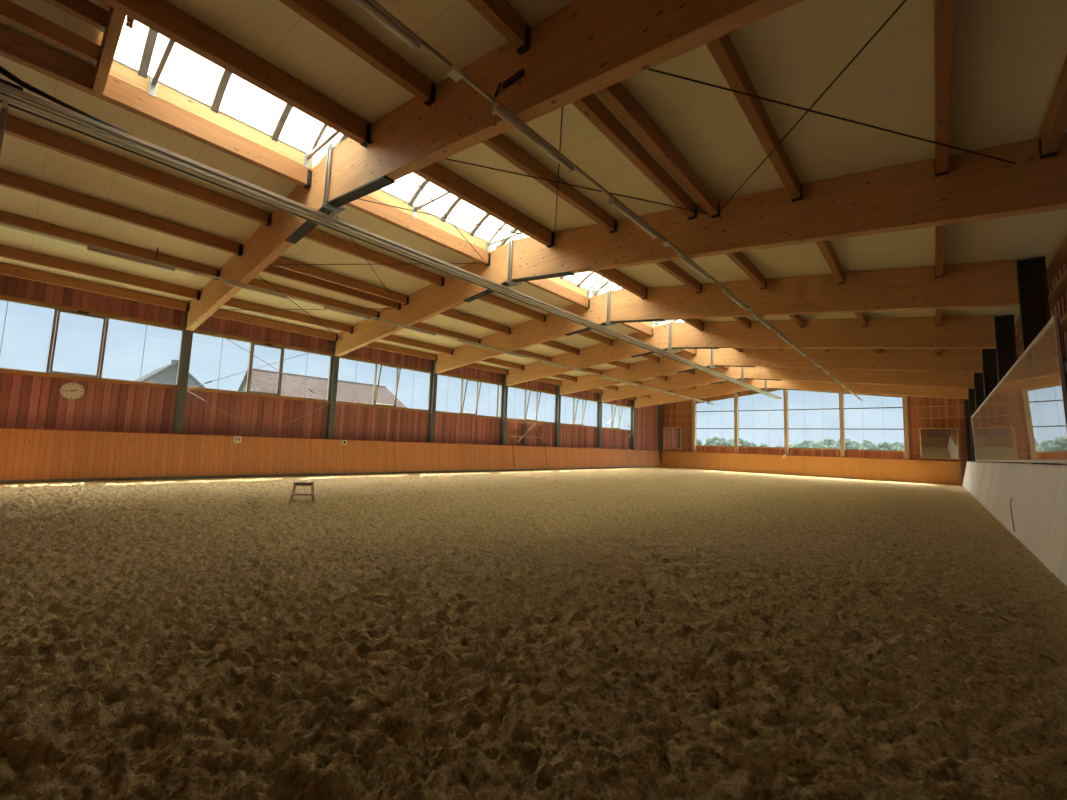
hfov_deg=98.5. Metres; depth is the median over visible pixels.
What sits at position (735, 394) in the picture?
timber post
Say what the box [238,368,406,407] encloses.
house
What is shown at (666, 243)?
junction box
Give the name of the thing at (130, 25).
cable coil
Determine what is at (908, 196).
roof beam
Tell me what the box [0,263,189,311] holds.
purlin
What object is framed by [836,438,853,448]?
tree
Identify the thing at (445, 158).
cable
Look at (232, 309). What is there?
cable
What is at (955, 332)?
roof beam
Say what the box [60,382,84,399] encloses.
wall clock
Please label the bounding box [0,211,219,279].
purlin
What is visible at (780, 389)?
window
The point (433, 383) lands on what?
steel column
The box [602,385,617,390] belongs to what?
purlin
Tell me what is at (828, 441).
tree
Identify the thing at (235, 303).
purlin
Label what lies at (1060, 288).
trim
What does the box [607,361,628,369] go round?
purlin
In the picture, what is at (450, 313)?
purlin
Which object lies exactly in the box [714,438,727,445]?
tree
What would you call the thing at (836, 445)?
tree
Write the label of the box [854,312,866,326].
purlin
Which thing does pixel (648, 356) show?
purlin
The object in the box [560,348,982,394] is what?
roof beam
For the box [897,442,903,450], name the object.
tree
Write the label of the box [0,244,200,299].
purlin
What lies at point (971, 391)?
steel column
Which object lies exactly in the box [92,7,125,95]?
beam
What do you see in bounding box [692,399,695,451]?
timber post
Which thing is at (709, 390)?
roof beam
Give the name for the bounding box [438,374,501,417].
window
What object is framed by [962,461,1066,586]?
kickboard
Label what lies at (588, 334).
purlin
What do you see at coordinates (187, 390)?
cable
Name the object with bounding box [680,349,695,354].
purlin
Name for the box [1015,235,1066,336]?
trim
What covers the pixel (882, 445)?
tree
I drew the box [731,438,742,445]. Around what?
tree
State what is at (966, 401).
steel column
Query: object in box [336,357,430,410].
window
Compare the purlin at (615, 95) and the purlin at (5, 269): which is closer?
the purlin at (615, 95)
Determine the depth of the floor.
3.58 m
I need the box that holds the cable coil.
[126,16,133,27]
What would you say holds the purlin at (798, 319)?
attached to the roof beam at (989, 283)
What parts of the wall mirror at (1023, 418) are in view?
mirror panel, mirror panel, mirror panel, mirror panel, mirror panel, mirror panel, mirror panel, mirror panel, mirror panel, mirror panel, mirror panel, mirror panel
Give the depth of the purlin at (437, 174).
10.20 m
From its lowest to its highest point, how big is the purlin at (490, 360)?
0.302 m
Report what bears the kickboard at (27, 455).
attached to the steel column at (187, 335)
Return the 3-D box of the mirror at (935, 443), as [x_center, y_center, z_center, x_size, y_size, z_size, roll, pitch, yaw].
[26.401,2.839,29.933,1.900,2.020,0.386,-3,-8,41]
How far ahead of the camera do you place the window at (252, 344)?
17.78 m
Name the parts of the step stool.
leg, leg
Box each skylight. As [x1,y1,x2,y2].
[109,15,339,168]
[318,129,521,251]
[494,225,619,298]
[592,279,673,327]
[654,320,683,326]
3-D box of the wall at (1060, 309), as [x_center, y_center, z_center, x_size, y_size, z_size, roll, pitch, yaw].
[14.454,0.544,13.325,0.068,6.250,41.734,-3,-8,41]
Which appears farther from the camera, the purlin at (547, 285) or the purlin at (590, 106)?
the purlin at (547, 285)
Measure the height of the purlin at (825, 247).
0.302 m
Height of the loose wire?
0.628 m
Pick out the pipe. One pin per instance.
(17, 99)
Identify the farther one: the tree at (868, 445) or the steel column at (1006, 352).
the tree at (868, 445)
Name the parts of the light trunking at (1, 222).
tube light, tube light, tube light, tube light, tube light, tube light, tube light, tube light, tube light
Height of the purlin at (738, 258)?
0.302 m
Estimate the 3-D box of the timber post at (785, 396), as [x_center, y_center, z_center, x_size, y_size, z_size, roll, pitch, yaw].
[19.759,2.157,35.953,0.240,7.290,0.240,-3,-8,41]
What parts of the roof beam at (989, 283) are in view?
tie plate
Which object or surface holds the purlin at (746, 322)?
attached to the roof beam at (989, 283)
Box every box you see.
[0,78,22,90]
[447,65,462,81]
[662,241,670,246]
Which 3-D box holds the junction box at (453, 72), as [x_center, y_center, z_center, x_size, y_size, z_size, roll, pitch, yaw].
[-0.846,-3.516,4.954,0.120,0.049,0.140,-3,-8,41]
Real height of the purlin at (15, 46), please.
0.392 m
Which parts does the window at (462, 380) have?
vent sash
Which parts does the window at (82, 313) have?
vent sash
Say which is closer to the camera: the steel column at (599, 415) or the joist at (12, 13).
the joist at (12, 13)
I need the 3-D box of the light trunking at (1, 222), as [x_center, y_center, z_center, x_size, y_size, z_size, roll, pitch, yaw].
[2.278,-1.556,23.840,0.080,0.145,41.000,-3,-8,41]
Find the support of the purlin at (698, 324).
attached to the roof beam at (989, 283)
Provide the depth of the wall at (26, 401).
17.14 m
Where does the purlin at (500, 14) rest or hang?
attached to the roof beam at (584, 48)
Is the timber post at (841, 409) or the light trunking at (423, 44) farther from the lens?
the timber post at (841, 409)
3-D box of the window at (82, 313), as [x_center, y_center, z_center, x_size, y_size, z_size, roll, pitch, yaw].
[-13.785,-1.704,13.951,0.130,1.990,4.998,-3,-8,41]
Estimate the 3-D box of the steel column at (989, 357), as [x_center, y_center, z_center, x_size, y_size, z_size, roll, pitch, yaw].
[17.489,0.938,17.458,0.400,5.900,0.280,-3,-8,41]
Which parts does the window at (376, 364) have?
vent sash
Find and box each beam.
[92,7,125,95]
[186,0,803,330]
[335,132,1066,356]
[435,259,1018,373]
[506,315,995,385]
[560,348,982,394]
[601,366,973,401]
[635,379,967,407]
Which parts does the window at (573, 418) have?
vent sash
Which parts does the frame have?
gate post, post, rail, rail, gate post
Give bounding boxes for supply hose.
[0,66,135,136]
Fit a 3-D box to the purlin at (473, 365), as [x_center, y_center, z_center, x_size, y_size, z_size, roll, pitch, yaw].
[-3.193,-1.890,25.528,0.156,0.302,4.992,-3,-8,41]
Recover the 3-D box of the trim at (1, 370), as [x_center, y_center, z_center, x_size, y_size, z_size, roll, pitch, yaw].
[-3.596,0.861,25.522,0.110,0.100,36.386,-3,-8,41]
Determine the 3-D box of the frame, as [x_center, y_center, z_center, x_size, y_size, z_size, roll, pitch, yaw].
[-0.345,2.833,28.812,0.130,2.900,3.381,-3,-8,41]
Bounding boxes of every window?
[0,298,183,385]
[187,332,331,400]
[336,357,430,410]
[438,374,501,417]
[508,386,555,422]
[561,395,597,426]
[602,402,630,429]
[696,397,733,446]
[738,389,783,447]
[787,390,839,448]
[843,393,904,450]
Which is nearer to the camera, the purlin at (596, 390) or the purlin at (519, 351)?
the purlin at (519, 351)
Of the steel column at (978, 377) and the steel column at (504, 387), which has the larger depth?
the steel column at (504, 387)
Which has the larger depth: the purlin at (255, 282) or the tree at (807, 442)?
the tree at (807, 442)
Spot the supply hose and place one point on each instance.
(3, 71)
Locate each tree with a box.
[705,438,715,445]
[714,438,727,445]
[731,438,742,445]
[742,440,754,446]
[801,440,812,444]
[823,438,835,445]
[830,442,845,448]
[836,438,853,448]
[850,441,859,448]
[859,440,876,449]
[877,442,890,449]
[888,443,896,449]
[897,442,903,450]
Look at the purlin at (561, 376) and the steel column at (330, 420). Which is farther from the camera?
the purlin at (561, 376)
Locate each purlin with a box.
[0,24,311,188]
[0,112,271,226]
[0,169,242,255]
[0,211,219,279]
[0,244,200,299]
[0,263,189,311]
[99,0,370,146]
[211,309,337,340]
[224,298,352,332]
[248,279,378,319]
[262,265,400,309]
[271,256,408,304]
[279,0,435,106]
[303,228,443,286]
[345,195,490,265]
[364,342,436,360]
[380,335,452,354]
[412,323,480,343]
[413,162,553,247]
[440,309,510,334]
[465,363,507,374]
[467,0,530,54]
[478,294,545,321]
[482,134,616,233]
[482,358,523,369]
[513,349,550,361]
[525,279,589,308]
[535,377,561,384]
[540,340,579,354]
[551,374,576,381]
[572,94,696,219]
[577,330,611,345]
[581,368,601,375]
[586,388,602,393]
[593,268,646,298]
[597,82,719,217]
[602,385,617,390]
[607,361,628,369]
[620,322,652,336]
[641,354,659,361]
[655,261,701,292]
[655,375,666,380]
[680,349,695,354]
[681,319,703,330]
[686,370,694,374]
[706,34,801,201]
[726,252,766,288]
[732,317,750,327]
[788,315,804,327]
[816,240,844,283]
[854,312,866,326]
[934,0,954,176]
[935,225,945,277]
[935,309,941,325]
[1039,54,1066,158]
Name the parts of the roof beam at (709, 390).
tie plate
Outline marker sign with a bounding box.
[234,436,241,442]
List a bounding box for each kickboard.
[0,427,660,482]
[661,450,961,484]
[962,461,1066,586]
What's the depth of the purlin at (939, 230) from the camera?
9.47 m
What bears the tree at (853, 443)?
on the ground
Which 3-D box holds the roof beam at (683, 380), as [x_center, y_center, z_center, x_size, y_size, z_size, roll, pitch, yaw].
[13.063,-1.350,28.577,20.640,2.390,0.340,-3,-8,41]
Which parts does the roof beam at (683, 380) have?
tie plate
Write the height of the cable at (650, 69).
0.560 m
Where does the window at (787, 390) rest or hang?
in the wall at (913, 412)
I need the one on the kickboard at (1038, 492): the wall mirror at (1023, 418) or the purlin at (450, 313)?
the wall mirror at (1023, 418)
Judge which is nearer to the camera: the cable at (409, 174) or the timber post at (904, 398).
the cable at (409, 174)
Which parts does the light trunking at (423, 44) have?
tube light, tube light, tube light, tube light, tube light, tube light, tube light, tube light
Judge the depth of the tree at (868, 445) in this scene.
130.08 m
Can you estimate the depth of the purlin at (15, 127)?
9.13 m
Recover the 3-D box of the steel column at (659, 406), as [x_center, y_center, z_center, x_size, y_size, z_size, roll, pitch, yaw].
[11.745,3.221,42.780,0.280,5.950,0.260,-3,-8,41]
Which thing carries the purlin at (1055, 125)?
attached to the roof beam at (584, 48)
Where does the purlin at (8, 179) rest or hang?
attached to the roof beam at (584, 48)
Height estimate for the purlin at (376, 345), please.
0.302 m
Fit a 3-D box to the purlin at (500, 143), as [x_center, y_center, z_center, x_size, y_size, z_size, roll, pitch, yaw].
[0.256,-4.319,8.938,0.156,0.302,4.992,-3,-8,41]
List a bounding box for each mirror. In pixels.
[663,427,680,449]
[919,428,959,459]
[971,315,1066,463]
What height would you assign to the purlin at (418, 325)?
0.302 m
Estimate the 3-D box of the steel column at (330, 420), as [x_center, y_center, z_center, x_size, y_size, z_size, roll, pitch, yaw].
[-8.588,0.186,19.567,0.280,5.950,0.260,-3,-8,41]
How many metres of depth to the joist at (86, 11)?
6.04 m
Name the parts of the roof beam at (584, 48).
clamp plate, tie plate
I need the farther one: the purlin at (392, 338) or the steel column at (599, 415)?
the steel column at (599, 415)
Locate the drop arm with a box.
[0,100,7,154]
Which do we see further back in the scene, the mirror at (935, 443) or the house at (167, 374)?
the house at (167, 374)
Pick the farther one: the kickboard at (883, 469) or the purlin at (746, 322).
the kickboard at (883, 469)
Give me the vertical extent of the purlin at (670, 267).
0.302 m
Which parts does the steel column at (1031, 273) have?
head plate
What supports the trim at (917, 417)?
attached to the wall at (913, 412)
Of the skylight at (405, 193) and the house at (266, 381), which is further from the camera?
the house at (266, 381)
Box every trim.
[0,294,631,406]
[0,369,631,431]
[696,445,904,451]
[907,405,963,407]
[908,417,964,418]
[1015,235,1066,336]
[1016,269,1066,353]
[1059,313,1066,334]
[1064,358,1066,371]
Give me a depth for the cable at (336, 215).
13.60 m
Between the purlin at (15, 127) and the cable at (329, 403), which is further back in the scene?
the cable at (329, 403)
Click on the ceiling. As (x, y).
(1009, 56)
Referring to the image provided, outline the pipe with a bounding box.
[0,82,781,398]
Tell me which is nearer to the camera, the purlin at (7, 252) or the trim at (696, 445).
the purlin at (7, 252)
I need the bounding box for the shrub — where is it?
[779,441,829,448]
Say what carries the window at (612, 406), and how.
in the wall at (26, 401)
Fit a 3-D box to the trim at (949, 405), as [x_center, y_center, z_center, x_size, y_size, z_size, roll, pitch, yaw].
[26.538,0.423,30.376,2.830,0.070,0.080,-3,-8,41]
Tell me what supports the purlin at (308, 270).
attached to the roof beam at (584, 48)
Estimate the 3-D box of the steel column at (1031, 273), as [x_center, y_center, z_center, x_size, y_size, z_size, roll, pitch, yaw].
[10.672,-0.080,9.675,0.400,5.900,0.280,-3,-8,41]
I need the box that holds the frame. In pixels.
[509,420,544,445]
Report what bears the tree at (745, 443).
on the ground
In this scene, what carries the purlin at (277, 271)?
attached to the roof beam at (584, 48)
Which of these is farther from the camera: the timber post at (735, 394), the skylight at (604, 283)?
the timber post at (735, 394)
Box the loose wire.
[1010,497,1014,531]
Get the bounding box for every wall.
[0,274,657,449]
[661,389,967,483]
[1016,260,1066,464]
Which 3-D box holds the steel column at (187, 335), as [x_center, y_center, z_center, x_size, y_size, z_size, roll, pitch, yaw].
[-11.997,-0.323,15.676,0.280,5.950,0.260,-3,-8,41]
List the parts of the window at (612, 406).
vent sash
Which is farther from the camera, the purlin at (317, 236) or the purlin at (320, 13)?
the purlin at (317, 236)
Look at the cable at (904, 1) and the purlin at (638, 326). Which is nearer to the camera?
the cable at (904, 1)
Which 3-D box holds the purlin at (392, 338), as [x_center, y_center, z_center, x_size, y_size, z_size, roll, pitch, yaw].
[-5.638,-2.613,20.820,0.156,0.302,4.992,-3,-8,41]
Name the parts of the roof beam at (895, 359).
tie plate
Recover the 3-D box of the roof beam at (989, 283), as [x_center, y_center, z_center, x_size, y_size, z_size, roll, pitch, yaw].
[2.838,-2.876,16.903,20.640,2.390,0.340,-3,-8,41]
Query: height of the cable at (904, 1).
0.560 m
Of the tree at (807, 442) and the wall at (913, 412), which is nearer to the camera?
the wall at (913, 412)
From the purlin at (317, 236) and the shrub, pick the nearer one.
the purlin at (317, 236)
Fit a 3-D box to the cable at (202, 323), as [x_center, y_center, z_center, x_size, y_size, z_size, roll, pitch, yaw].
[-10.201,-1.363,17.710,0.044,2.466,4.966,-3,-8,41]
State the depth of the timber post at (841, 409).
33.48 m
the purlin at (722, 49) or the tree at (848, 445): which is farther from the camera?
the tree at (848, 445)
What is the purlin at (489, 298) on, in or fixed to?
attached to the roof beam at (908, 196)
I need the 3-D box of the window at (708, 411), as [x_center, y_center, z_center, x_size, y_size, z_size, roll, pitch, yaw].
[15.711,1.874,39.749,3.380,4.193,0.100,-3,-8,41]
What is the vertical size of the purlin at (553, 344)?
0.302 m
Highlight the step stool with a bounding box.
[288,482,314,504]
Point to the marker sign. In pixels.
(237, 439)
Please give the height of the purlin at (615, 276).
0.392 m
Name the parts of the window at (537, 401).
vent sash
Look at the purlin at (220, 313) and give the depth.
17.65 m
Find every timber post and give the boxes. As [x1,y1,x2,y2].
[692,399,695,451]
[734,393,737,452]
[783,390,788,454]
[839,392,844,456]
[902,396,909,458]
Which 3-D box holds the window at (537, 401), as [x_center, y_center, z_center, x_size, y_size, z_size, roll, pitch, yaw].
[-0.037,0.340,29.416,0.432,1.960,4.998,-3,-8,41]
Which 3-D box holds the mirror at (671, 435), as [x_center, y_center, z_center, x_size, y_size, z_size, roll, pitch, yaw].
[12.684,3.501,41.861,1.720,2.040,0.387,-3,-8,41]
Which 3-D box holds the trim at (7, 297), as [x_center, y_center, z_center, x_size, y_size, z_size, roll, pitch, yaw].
[-3.523,-1.192,25.726,0.110,0.110,36.386,-3,-8,41]
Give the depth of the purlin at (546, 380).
30.34 m
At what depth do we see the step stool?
10.79 m
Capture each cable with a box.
[187,345,334,388]
[187,390,263,435]
[202,323,328,401]
[232,309,326,309]
[258,275,339,337]
[260,403,329,435]
[270,263,480,264]
[336,215,398,306]
[359,199,553,241]
[409,174,483,259]
[445,158,709,214]
[554,107,562,242]
[647,68,1015,163]
[718,0,906,212]
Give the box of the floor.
[0,467,1066,799]
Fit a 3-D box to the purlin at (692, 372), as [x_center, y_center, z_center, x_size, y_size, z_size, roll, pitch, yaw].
[9.027,-2.071,28.735,0.156,0.302,4.992,-3,-8,41]
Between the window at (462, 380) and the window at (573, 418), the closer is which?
the window at (462, 380)
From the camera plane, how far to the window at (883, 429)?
32.59 m
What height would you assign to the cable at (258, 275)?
0.582 m
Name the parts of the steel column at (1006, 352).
head plate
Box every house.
[135,359,205,387]
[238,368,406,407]
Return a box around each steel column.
[172,312,192,432]
[325,340,339,438]
[427,360,437,441]
[500,374,507,444]
[554,385,560,446]
[597,393,601,447]
[631,400,635,448]
[658,405,661,464]
[964,394,971,461]
[968,386,978,461]
[974,373,988,461]
[982,348,1002,462]
[994,315,1023,463]
[1017,257,1060,464]
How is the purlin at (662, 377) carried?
attached to the roof beam at (895, 359)
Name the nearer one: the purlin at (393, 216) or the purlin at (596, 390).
the purlin at (393, 216)
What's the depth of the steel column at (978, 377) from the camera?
21.56 m
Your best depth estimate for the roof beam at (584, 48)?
5.86 m
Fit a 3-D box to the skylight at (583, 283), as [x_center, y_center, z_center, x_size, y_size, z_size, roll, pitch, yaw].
[1.358,-4.457,14.934,2.370,1.000,5.198,-3,-8,41]
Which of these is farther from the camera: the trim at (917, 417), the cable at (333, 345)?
the trim at (917, 417)
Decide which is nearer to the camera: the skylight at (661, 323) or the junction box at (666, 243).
the junction box at (666, 243)
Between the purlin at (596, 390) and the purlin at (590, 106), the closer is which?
the purlin at (590, 106)
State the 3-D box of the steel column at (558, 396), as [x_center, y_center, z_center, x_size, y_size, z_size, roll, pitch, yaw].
[1.637,1.712,31.241,0.280,5.950,0.260,-3,-8,41]
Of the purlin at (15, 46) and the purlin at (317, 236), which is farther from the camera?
the purlin at (317, 236)
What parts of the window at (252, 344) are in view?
vent sash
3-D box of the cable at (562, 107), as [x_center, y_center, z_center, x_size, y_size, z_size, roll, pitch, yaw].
[0.465,-4.149,8.733,0.022,0.565,6.511,2,-6,1]
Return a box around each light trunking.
[0,221,717,404]
[352,0,862,400]
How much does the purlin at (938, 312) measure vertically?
0.302 m
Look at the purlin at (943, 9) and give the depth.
5.20 m
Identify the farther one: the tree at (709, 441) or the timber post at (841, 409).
the tree at (709, 441)
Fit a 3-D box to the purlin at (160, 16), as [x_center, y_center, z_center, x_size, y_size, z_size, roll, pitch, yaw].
[-4.578,-4.957,6.312,0.176,0.392,4.992,-3,-8,41]
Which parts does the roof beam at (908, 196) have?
clamp plate, tie plate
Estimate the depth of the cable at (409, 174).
10.70 m
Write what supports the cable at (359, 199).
attached to the roof beam at (584, 48)
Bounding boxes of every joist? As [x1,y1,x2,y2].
[0,0,99,64]
[43,0,108,32]
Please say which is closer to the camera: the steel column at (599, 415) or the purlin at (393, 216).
the purlin at (393, 216)
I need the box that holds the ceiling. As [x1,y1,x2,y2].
[0,0,1066,396]
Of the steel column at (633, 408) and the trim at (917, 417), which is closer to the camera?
the trim at (917, 417)
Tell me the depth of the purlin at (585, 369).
28.45 m
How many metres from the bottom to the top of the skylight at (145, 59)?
1.000 m
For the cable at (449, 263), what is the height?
0.615 m
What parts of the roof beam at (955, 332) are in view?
tie plate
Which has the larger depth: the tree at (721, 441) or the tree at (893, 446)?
the tree at (721, 441)

